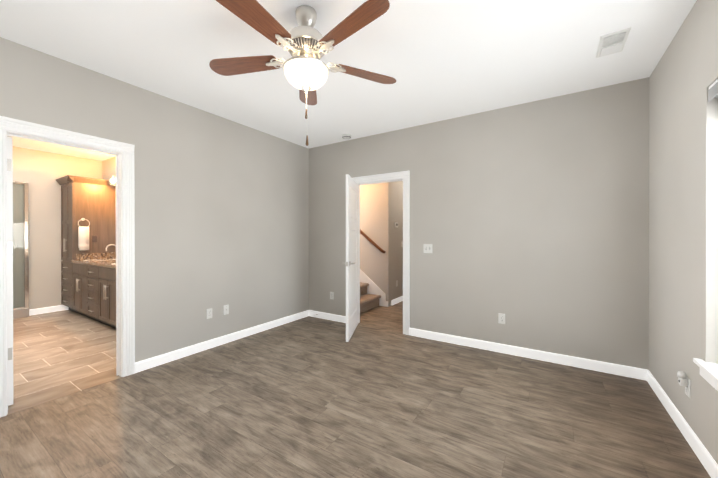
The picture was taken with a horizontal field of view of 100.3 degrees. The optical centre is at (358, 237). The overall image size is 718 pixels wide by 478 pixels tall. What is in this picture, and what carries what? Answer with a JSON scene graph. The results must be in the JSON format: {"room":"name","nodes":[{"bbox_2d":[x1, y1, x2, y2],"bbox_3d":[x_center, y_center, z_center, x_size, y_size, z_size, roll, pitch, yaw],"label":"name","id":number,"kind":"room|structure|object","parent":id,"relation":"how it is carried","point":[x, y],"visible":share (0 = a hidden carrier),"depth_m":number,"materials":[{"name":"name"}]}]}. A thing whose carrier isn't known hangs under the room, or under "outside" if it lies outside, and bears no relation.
{"room":"empty bedroom","nodes":[
{"label":"empty bedroom","id":0,"kind":"room"},
{"bbox_2d":[7,309,121,414],"bbox_3d":[-4.069,1.304,3.414,3.962,0.062,3.190,0,0,33],"label":"floor","id":1,"kind":"structure","parent":0,"point":[58,354],"depth_m":3.20,"materials":[{"name":"beige tile"}]},
{"bbox_2d":[13,181,28,318],"bbox_3d":[-5.698,0.203,4.213,0.110,2.140,1.442,0,0,33],"label":"shower enclosure","id":2,"kind":"object","parent":1,"relation":"on","point":[20,312],"visible":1,"depth_m":4.79,"materials":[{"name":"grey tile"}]},
{"bbox_2d":[61,259,115,328],"bbox_3d":[-3.802,0.839,4.634,2.848,0.865,0.602,0,0,33],"label":"bathroom vanity","id":3,"kind":"object","parent":1,"relation":"on","point":[88,283],"depth_m":4.44,"materials":[{"name":"brown wood"}]},
{"bbox_2d":[72,259,115,266],"bbox_3d":[-3.533,0.389,4.471,2.259,0.035,0.583,0,0,33],"label":"countertop","id":4,"kind":"structure","parent":3,"relation":"on","point":[99,262],"depth_m":4.57,"materials":[{"name":"beige stone"}]},
{"bbox_2d":[78,218,89,249],"bbox_3d":[-4.535,-0.051,4.938,0.066,0.535,0.153,0,0,33],"label":"towel ring","id":5,"kind":"object","parent":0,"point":[83,238],"visible":1,"depth_m":4.91,"materials":[{"name":"silver metal"}]},
{"bbox_2d":[92,236,96,241],"bbox_3d":[-4.478,0.030,5.080,0.008,0.115,0.070,0,0,33],"label":"outlet","id":6,"kind":"object","parent":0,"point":[94,238],"visible":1,"depth_m":5.07,"materials":[{"name":"brown plastic"}]},
{"bbox_2d":[0,37,307,361],"bbox_3d":[-2.028,-0.074,3.057,0.120,2.700,4.560,0,0,33],"label":"wall","id":7,"kind":"structure","parent":0,"point":[221,204],"depth_m":3.41,"materials":[{"name":"paint"}]},
{"bbox_2d":[7,137,12,405],"bbox_3d":[-2.906,0.257,2.432,0.680,2.018,0.158,0,0,33],"label":"bathroom door","id":8,"kind":"structure","parent":7,"relation":"in","point":[10,248],"depth_m":2.26,"materials":[{"name":"white wood"}]},
{"bbox_2d":[29,305,67,315],"bbox_3d":[-5.759,1.225,4.212,0.014,0.095,2.470,0,0,33],"label":"baseboard","id":9,"kind":"structure","parent":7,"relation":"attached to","point":[60,307],"depth_m":5.03,"materials":[{"name":"white wood"}]},
{"bbox_2d":[0,116,134,417],"bbox_3d":[-2.400,0.209,2.477,0.162,2.138,0.876,0,0,33],"label":"door frame","id":10,"kind":"structure","parent":7,"relation":"attached to","point":[122,152],"depth_m":2.73,"materials":[{"name":"white wood"}]},
{"bbox_2d":[76,251,115,258],"bbox_3d":[-4.460,0.320,5.098,0.020,0.100,0.529,0,0,33],"label":"backsplash","id":11,"kind":"structure","parent":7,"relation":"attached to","point":[95,254],"depth_m":5.13,"materials":[{"name":"brown stone"}]},
{"bbox_2d":[108,175,115,185],"bbox_3d":[-4.019,-0.975,5.026,0.560,0.190,0.168,0,0,33],"label":"sconce","id":12,"kind":"object","parent":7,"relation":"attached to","point":[112,180],"visible":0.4,"depth_m":5.07,"materials":[{"name":"white glass"}]},
{"bbox_2d":[206,308,211,318],"bbox_3d":[-1.712,0.875,3.434,0.008,0.115,0.070,0,0,33],"label":"outlet","id":13,"kind":"object","parent":7,"relation":"attached to","point":[209,313],"visible":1,"depth_m":3.43,"materials":[{"name":"white plastic"}]},
{"bbox_2d":[135,310,308,372],"bbox_3d":[-1.456,1.226,3.829,0.014,0.095,2.410,0,0,33],"label":"baseboard","id":14,"kind":"structure","parent":7,"relation":"attached to","point":[155,361],"depth_m":3.43,"materials":[{"name":"white wood"}]},
{"bbox_2d":[223,305,228,314],"bbox_3d":[-1.596,0.875,3.608,0.016,0.115,0.070,0,0,33],"label":"outlet","id":15,"kind":"object","parent":7,"relation":"attached to","point":[225,309],"visible":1,"depth_m":3.60,"materials":[{"name":"white plastic"}]},
{"bbox_2d":[0,0,696,160],"bbox_3d":[-1.056,-1.467,4.236,8.140,0.080,7.840,0,0,33],"label":"ceiling","id":16,"kind":"structure","parent":0,"point":[439,60],"depth_m":2.31,"materials":[{"name":"white paint"}]},
{"bbox_2d":[209,0,395,145],"bbox_3d":[-0.343,-0.996,1.854,1.267,0.848,1.242,0,0,33],"label":"fan","id":17,"kind":"object","parent":16,"relation":"hanging from","point":[307,44],"visible":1,"depth_m":1.80,"materials":[{"name":"brown wood"}]},
{"bbox_2d":[342,134,350,138],"bbox_3d":[-0.173,-1.409,4.205,0.134,0.036,0.134,0,0,33],"label":"smoke detector","id":18,"kind":"object","parent":16,"relation":"attached to","point":[346,136],"visible":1,"depth_m":4.16,"materials":[{"name":"white plastic"}]},
{"bbox_2d":[596,27,630,57],"bbox_3d":[1.852,-1.411,2.194,0.160,0.019,0.290,0,0,33],"label":"ceiling vent","id":19,"kind":"object","parent":16,"relation":"in","point":[612,43],"visible":1,"depth_m":2.17,"materials":[{"name":"white plastic"}]},
{"bbox_2d":[0,301,710,477],"bbox_3d":[-0.790,1.303,4.074,7.510,0.060,7.840,0,0,33],"label":"floor","id":20,"kind":"structure","parent":0,"point":[379,394],"depth_m":2.11,"materials":[{"name":"brown wood"}]},
{"bbox_2d":[360,282,380,312],"bbox_3d":[-0.881,0.367,5.703,2.376,1.802,1.082,0,0,33],"label":"stairs","id":21,"kind":"structure","parent":20,"relation":"on","point":[369,301],"depth_m":5.35,"materials":[{"name":"carpet"}]},
{"bbox_2d":[308,77,647,369],"bbox_3d":[0.922,-0.076,3.804,4.020,2.700,0.120,0,0,33],"label":"wall","id":22,"kind":"structure","parent":0,"point":[580,224],"depth_m":3.25,"materials":[{"name":"paint"}]},
{"bbox_2d":[309,310,345,322],"bbox_3d":[-0.461,1.224,4.615,0.760,0.095,0.014,0,0,33],"label":"baseboard","id":23,"kind":"structure","parent":22,"relation":"attached to","point":[328,316],"depth_m":4.61,"materials":[{"name":"white wood"}]},
{"bbox_2d":[330,292,333,299],"bbox_3d":[-0.415,0.897,4.588,0.070,0.115,0.008,0,0,33],"label":"electrical outlet","id":24,"kind":"object","parent":22,"relation":"attached to","point":[332,295],"visible":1,"depth_m":4.58,"materials":[{"name":"white plastic"}]},
{"bbox_2d":[342,174,357,341],"bbox_3d":[-0.085,0.252,3.971,0.376,2.018,0.696,0,0,33],"label":"hall door","id":25,"kind":"structure","parent":22,"relation":"in","point":[351,263],"depth_m":3.84,"materials":[{"name":"white wood"}]},
{"bbox_2d":[360,230,385,252],"bbox_3d":[-0.501,-0.606,6.069,2.331,1.805,0.099,0,0,33],"label":"stair handrail","id":26,"kind":"object","parent":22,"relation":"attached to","point":[371,242],"visible":0.42,"depth_m":5.55,"materials":[{"name":"brown wood"}]},
{"bbox_2d":[360,269,387,306],"bbox_3d":[-0.525,0.210,6.135,2.510,2.114,0.018,0,0,33],"label":"trim","id":27,"kind":"structure","parent":22,"relation":"attached to","point":[373,288],"depth_m":5.60,"materials":[{"name":"white wood"}]},
{"bbox_2d":[352,171,409,334],"bbox_3d":[0.294,0.204,4.207,0.946,2.138,0.162,0,0,33],"label":"door frame","id":28,"kind":"structure","parent":22,"relation":"attached to","point":[404,176],"depth_m":3.93,"materials":[{"name":"white wood"}]},
{"bbox_2d":[391,296,402,304],"bbox_3d":[1.090,1.219,6.319,0.014,0.095,1.790,0,0,33],"label":"baseboard","id":29,"kind":"structure","parent":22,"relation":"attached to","point":[399,299],"depth_m":5.75,"materials":[{"name":"white wood"}]},
{"bbox_2d":[423,244,431,252],"bbox_3d":[0.862,0.144,3.760,0.116,0.115,0.020,0,0,33],"label":"bedroom light switch","id":30,"kind":"object","parent":22,"relation":"attached to","point":[427,248],"visible":1,"depth_m":3.77,"materials":[{"name":"white plastic"}]},
{"bbox_2d":[498,313,504,323],"bbox_3d":[1.577,0.900,3.311,0.070,0.115,0.008,0,0,33],"label":"electrical outlet","id":31,"kind":"object","parent":22,"relation":"attached to","point":[501,318],"visible":1,"depth_m":3.31,"materials":[{"name":"white plastic"}]},
{"bbox_2d":[409,328,644,379],"bbox_3d":[1.605,1.228,3.290,2.250,0.095,0.014,0,0,33],"label":"baseboard","id":32,"kind":"structure","parent":22,"relation":"attached to","point":[627,371],"depth_m":3.12,"materials":[{"name":"white wood"}]},
{"bbox_2d":[648,0,717,463],"bbox_3d":[1.483,-0.067,0.807,0.160,2.700,4.560,0,0,33],"label":"wall","id":33,"kind":"structure","parent":0,"point":[683,125],"depth_m":1.93,"materials":[{"name":"paint"}]},
{"bbox_2d":[645,369,717,477],"bbox_3d":[1.378,1.235,0.807,0.014,0.095,4.440,0,0,33],"label":"baseboard","id":34,"kind":"structure","parent":33,"relation":"attached to","point":[705,458],"depth_m":1.90,"materials":[{"name":"white wood"}]},
{"bbox_2d":[677,371,690,397],"bbox_3d":[2.063,0.933,1.911,0.051,0.148,0.070,0,0,33],"label":"outlet","id":35,"kind":"object","parent":33,"relation":"attached to","point":[684,379],"visible":1,"depth_m":1.89,"materials":[{"name":"white plastic"}]},
{"bbox_2d":[693,358,717,390],"bbox_3d":[1.724,0.748,1.290,0.122,0.093,1.000,0,0,33],"label":"window sill","id":36,"kind":"structure","parent":33,"relation":"attached to","point":[709,372],"depth_m":1.62,"materials":[{"name":"white wood"}]},
{"bbox_3d":[1.806,-0.056,1.236,0.075,1.563,0.908,0,0,33],"label":"window unit","id":37,"kind":"structure","parent":0,"visible":0},
{"bbox_2d":[708,79,717,101],"bbox_3d":[1.739,-0.735,1.276,0.074,0.203,0.902,0,0,33],"label":"roller blind","id":38,"kind":"object","parent":37,"relation":"attached to","point":[713,91],"visible":1,"depth_m":1.63,"materials":[{"name":"grey fabric"}]}
]}

